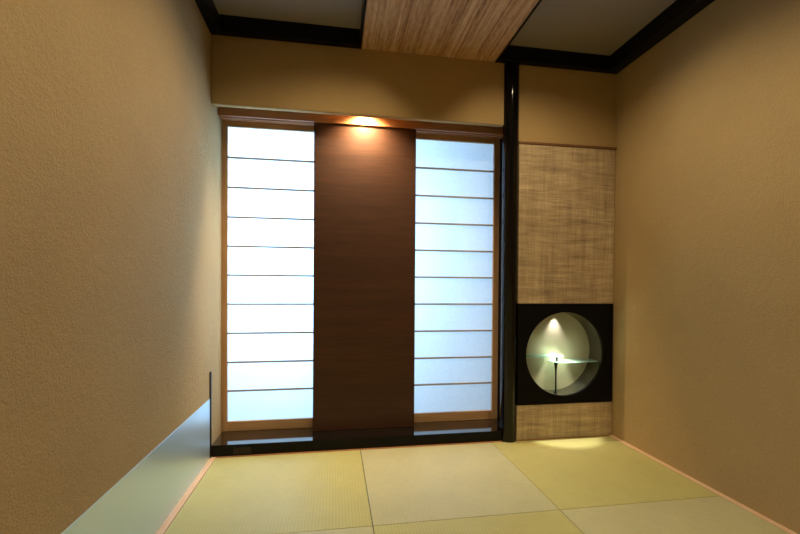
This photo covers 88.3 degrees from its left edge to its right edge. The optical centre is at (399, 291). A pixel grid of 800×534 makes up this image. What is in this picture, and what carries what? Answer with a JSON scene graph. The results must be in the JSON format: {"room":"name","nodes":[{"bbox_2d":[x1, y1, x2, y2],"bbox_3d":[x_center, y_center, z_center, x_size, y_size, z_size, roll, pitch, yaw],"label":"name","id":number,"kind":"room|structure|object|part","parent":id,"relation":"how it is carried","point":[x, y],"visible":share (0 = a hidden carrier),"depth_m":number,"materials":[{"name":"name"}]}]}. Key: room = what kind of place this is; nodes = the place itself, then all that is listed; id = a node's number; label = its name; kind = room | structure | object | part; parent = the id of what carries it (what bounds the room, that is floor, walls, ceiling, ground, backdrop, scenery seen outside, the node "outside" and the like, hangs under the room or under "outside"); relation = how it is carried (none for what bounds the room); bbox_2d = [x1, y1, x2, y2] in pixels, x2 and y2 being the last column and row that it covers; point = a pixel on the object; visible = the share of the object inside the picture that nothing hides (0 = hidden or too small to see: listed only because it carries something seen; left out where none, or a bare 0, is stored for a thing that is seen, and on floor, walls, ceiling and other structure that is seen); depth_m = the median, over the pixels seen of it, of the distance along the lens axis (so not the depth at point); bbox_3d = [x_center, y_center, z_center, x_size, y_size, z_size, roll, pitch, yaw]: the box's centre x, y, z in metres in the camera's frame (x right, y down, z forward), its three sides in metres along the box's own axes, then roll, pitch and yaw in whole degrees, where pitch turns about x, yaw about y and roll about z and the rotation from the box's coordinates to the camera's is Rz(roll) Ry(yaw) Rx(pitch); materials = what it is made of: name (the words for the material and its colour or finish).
{"room":"japanese tatami room","nodes":[
{"label":"japanese tatami room","id":0,"kind":"room"},
{"bbox_2d":[0,0,221,533],"bbox_3d":[-0.918,-0.262,0.886,0.120,2.605,3.650,0,1,-9],"label":"wall","id":1,"kind":"structure","parent":0,"point":[111,129],"depth_m":1.25,"materials":[{"name":"beige paint"}]},
{"bbox_2d":[61,399,209,533],"bbox_3d":[-0.874,0.813,0.971,0.003,0.348,2.876,0,1,-9],"label":"sheet","id":2,"kind":"object","parent":1,"relation":"attached to","point":[140,502],"visible":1,"depth_m":1.66,"materials":[{"name":"blue"}]},
{"bbox_2d":[156,457,215,533],"bbox_3d":[-0.963,1.006,1.599,0.031,0.052,1.657,0,1,-9],"label":"baseboard","id":3,"kind":"structure","parent":1,"relation":"attached to","point":[180,504],"depth_m":1.94,"materials":[{"name":"beige wood"}]},
{"bbox_2d":[210,371,211,457],"bbox_3d":[-1.103,0.717,2.401,0.007,0.503,0.021,0,1,-9],"label":"post","id":4,"kind":"object","parent":1,"relation":"attached to","point":[211,371],"visible":1,"depth_m":2.40,"materials":[{"name":"black"}]},
{"bbox_2d":[211,34,616,440],"bbox_3d":[0.157,-0.277,2.756,2.599,2.605,0.300,0,1,-9],"label":"wall","id":5,"kind":"structure","parent":0,"point":[559,106],"depth_m":2.58,"materials":[{"name":"paint"}]},
{"bbox_2d":[212,419,502,456],"bbox_3d":[-0.210,0.966,2.706,1.869,0.117,0.284,0,1,-9],"label":"window sill","id":6,"kind":"structure","parent":5,"relation":"attached to","point":[272,441],"depth_m":2.60,"materials":[{"name":"black paint"}]},
{"bbox_2d":[234,447,250,454],"bbox_3d":[-0.934,0.942,2.441,0.098,0.042,0.006,0,1,-9],"label":"power outlet","id":7,"kind":"object","parent":6,"relation":"attached to","point":[237,450],"visible":1,"depth_m":2.44,"materials":[{"name":"black plastic"}]},
{"bbox_2d":[222,120,313,431],"bbox_3d":[-0.684,-0.101,2.724,0.926,2.006,0.030,0,1,-9],"label":"screen","id":8,"kind":"object","parent":6,"relation":"on","point":[268,168],"visible":0.54,"depth_m":2.69,"materials":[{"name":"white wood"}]},
{"bbox_3d":[-0.691,0.871,2.735,0.860,0.062,0.028,0,1,-9],"label":"rail","id":9,"kind":"part","parent":8,"relation":"part of","materials":[{"name":"brown wood"}]},
{"bbox_3d":[-0.678,-1.078,2.712,0.860,0.050,0.028,0,1,-9],"label":"rail","id":10,"kind":"part","parent":8,"relation":"part of","materials":[{"name":"brown wood"}]},
{"bbox_2d":[313,123,415,430],"bbox_3d":[-0.230,-0.098,2.716,0.667,2.008,0.024,0,1,-9],"label":"wooden board","id":11,"kind":"object","parent":6,"relation":"on","point":[365,176],"visible":0.98,"depth_m":2.70,"materials":[{"name":"brown wood"}]},
{"bbox_2d":[414,133,499,422],"bbox_3d":[0.237,-0.096,2.873,0.936,2.006,0.030,0,1,-9],"label":"screen","id":12,"kind":"object","parent":6,"relation":"on","point":[457,224],"visible":0.48,"depth_m":2.90,"materials":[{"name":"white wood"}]},
{"bbox_3d":[0.230,0.876,2.884,0.856,0.062,0.028,0,1,-9],"label":"rail","id":13,"kind":"part","parent":12,"relation":"part of","materials":[{"name":"brown wood"}]},
{"bbox_3d":[0.243,-1.074,2.861,0.856,0.050,0.028,0,1,-9],"label":"rail","id":14,"kind":"part","parent":12,"relation":"part of","materials":[{"name":"brown wood"}]},
{"bbox_2d":[218,107,502,138],"bbox_3d":[-0.207,-1.150,2.752,1.869,0.134,0.140,0,1,-9],"label":"track","id":15,"kind":"object","parent":5,"relation":"attached to","point":[225,113],"visible":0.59,"depth_m":2.67,"materials":[{"name":"brown wood"}]},
{"bbox_2d":[216,435,608,457],"bbox_3d":[0.174,1.001,2.617,2.538,0.053,0.010,0,1,-9],"label":"baseboard","id":16,"kind":"structure","parent":5,"relation":"attached to","point":[599,435],"depth_m":2.58,"materials":[{"name":"brown wood"}]},
{"bbox_2d":[497,137,502,420],"bbox_3d":[0.728,-0.121,2.883,0.026,2.199,0.236,0,1,-9],"label":"board","id":17,"kind":"object","parent":5,"relation":"attached to","point":[501,139],"visible":0.02,"depth_m":2.92,"materials":[{"name":"black paint"}]},
{"bbox_2d":[500,61,518,442],"bbox_3d":[0.719,-0.250,2.708,0.100,2.459,0.100,0,1,-9],"label":"post","id":18,"kind":"object","parent":5,"relation":"attached to","point":[511,69],"visible":0.93,"depth_m":2.67,"materials":[{"name":"black paint"}]},
{"bbox_2d":[516,402,611,439],"bbox_3d":[1.105,0.864,2.767,0.688,0.229,0.010,0,1,-9],"label":"fabric panel","id":19,"kind":"object","parent":5,"relation":"attached to","point":[541,421],"visible":1,"depth_m":2.76,"materials":[{"name":"fabric"}]},
{"bbox_2d":[516,304,612,404],"bbox_3d":[1.096,0.414,2.835,0.688,0.666,0.165,0,1,-9],"label":"wall niche","id":20,"kind":"object","parent":5,"relation":"attached to","point":[572,331],"visible":0.98,"depth_m":2.81,"materials":[{"name":"black"}]},
{"bbox_2d":[526,353,597,392],"bbox_3d":[1.086,0.563,2.840,0.544,0.256,0.123,0,1,-9],"label":"display stand","id":21,"kind":"object","parent":20,"relation":"in","point":[556,361],"visible":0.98,"depth_m":2.84,"materials":[{"name":"black metal"}]},
{"bbox_3d":[0.966,0.438,2.821,0.300,0.006,0.119,0,1,-9],"label":"glass plate","id":22,"kind":"part","parent":21,"relation":"part of","materials":[{"name":"clear glass"}]},
{"bbox_3d":[1.068,0.587,2.825,0.027,0.210,0.027,0,1,-9],"label":"stem","id":23,"kind":"part","parent":21,"relation":"part of","materials":[{"name":"black metal"}]},
{"bbox_3d":[1.201,0.479,2.857,0.313,0.006,0.123,0,1,-9],"label":"glass plate","id":24,"kind":"part","parent":21,"relation":"part of","materials":[{"name":"clear glass"}]},
{"bbox_2d":[517,144,614,303],"bbox_3d":[1.114,-0.441,2.752,0.688,1.042,0.010,0,1,-9],"label":"fabric panel","id":25,"kind":"object","parent":5,"relation":"attached to","point":[566,194],"visible":1,"depth_m":2.75,"materials":[{"name":"fabric"}]},
{"bbox_2d":[519,141,616,149],"bbox_3d":[1.123,-0.971,2.744,0.700,0.015,0.014,0,1,-9],"label":"batten","id":26,"kind":"object","parent":5,"relation":"attached to","point":[520,142],"visible":1,"depth_m":2.74,"materials":[{"name":"brown wood"}]},
{"bbox_2d":[213,0,675,55],"bbox_3d":[0.433,-1.608,1.087,2.839,0.100,3.850,0,1,-9],"label":"ceiling","id":27,"kind":"structure","parent":0,"point":[600,27],"depth_m":2.36,"materials":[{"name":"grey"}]},
{"bbox_2d":[195,0,220,34],"bbox_3d":[-0.799,-1.515,0.737,0.055,0.095,3.350,0,1,-9],"label":"beam","id":28,"kind":"structure","parent":27,"relation":"attached to","point":[207,8],"depth_m":2.24,"materials":[{"name":"black wood"}]},
{"bbox_2d":[219,14,359,48],"bbox_3d":[-0.640,-1.534,2.436,0.801,0.095,0.045,0,1,-9],"label":"beam","id":29,"kind":"structure","parent":27,"relation":"attached to","point":[236,26],"depth_m":2.42,"materials":[{"name":"black wood"}]},
{"bbox_2d":[360,0,541,62],"bbox_3d":[0.396,-1.511,1.310,0.883,0.097,2.599,0,1,-9],"label":"ceiling panel","id":30,"kind":"object","parent":27,"relation":"attached to","point":[482,30],"visible":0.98,"depth_m":2.30,"materials":[{"name":"brown wood"}]},
{"bbox_2d":[497,45,609,72],"bbox_3d":[1.011,-1.526,2.703,0.772,0.095,0.045,0,1,-9],"label":"beam","id":31,"kind":"structure","parent":27,"relation":"attached to","point":[529,56],"depth_m":2.69,"materials":[{"name":"black wood"}]},
{"bbox_2d":[606,0,714,73],"bbox_3d":[1.697,-1.503,1.141,0.085,0.095,3.350,0,1,-9],"label":"beam","id":32,"kind":"structure","parent":27,"relation":"attached to","point":[679,12],"depth_m":2.38,"materials":[{"name":"black wood"}]},
{"bbox_2d":[612,0,799,533],"bbox_3d":[1.777,-0.248,1.251,0.120,2.605,3.510,0,1,-9],"label":"wall","id":33,"kind":"structure","parent":0,"point":[706,356],"depth_m":2.06,"materials":[{"name":"beige paint"}]},
{"bbox_2d":[609,435,796,533],"bbox_3d":[1.573,1.018,2.009,0.028,0.052,1.657,0,1,-9],"label":"baseboard","id":34,"kind":"structure","parent":33,"relation":"attached to","point":[759,515],"depth_m":2.06,"materials":[{"name":"brown wood"}]},
{"bbox_3d":[0.415,1.057,1.118,2.799,0.120,3.850,0,1,-9],"label":"floor","id":35,"kind":"structure","parent":0,"visible":0},
{"bbox_2d":[164,450,371,533],"bbox_3d":[-0.596,1.004,2.073,0.841,0.050,0.815,0,1,-9],"label":"mat","id":36,"kind":"object","parent":35,"relation":"on","point":[319,491],"visible":0.97,"depth_m":1.97,"materials":[{"name":"beige wicker"}]},
{"bbox_2d":[287,526,373,533],"bbox_3d":[-0.465,1.014,1.260,0.841,0.050,0.827,0,1,-9],"label":"mat","id":37,"kind":"object","parent":35,"relation":"on","point":[359,530],"visible":1,"depth_m":1.69,"materials":[{"name":"beige wicker"}]},
{"bbox_2d":[361,443,558,526],"bbox_3d":[0.240,1.008,2.208,0.849,0.050,0.815,0,1,-9],"label":"mat","id":38,"kind":"object","parent":35,"relation":"on","point":[443,482],"visible":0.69,"depth_m":2.09,"materials":[{"name":"beige wicker"}]},
{"bbox_2d":[373,510,582,533],"bbox_3d":[0.371,1.018,1.396,0.849,0.050,0.827,0,1,-9],"label":"mat","id":39,"kind":"object","parent":35,"relation":"on","point":[544,522],"visible":1,"depth_m":1.74,"materials":[{"name":"beige wicker"}]},
{"bbox_2d":[492,436,718,509],"bbox_3d":[1.077,1.012,2.343,0.842,0.050,0.815,0,1,-9],"label":"mat","id":40,"kind":"object","parent":35,"relation":"on","point":[584,472],"visible":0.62,"depth_m":2.23,"materials":[{"name":"beige wicker"}]},
{"bbox_2d":[560,496,788,533],"bbox_3d":[1.208,1.022,1.531,0.842,0.050,0.827,0,1,-9],"label":"mat","id":41,"kind":"object","parent":35,"relation":"on","point":[707,515],"visible":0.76,"depth_m":1.80,"materials":[{"name":"beige wicker"}]}
]}

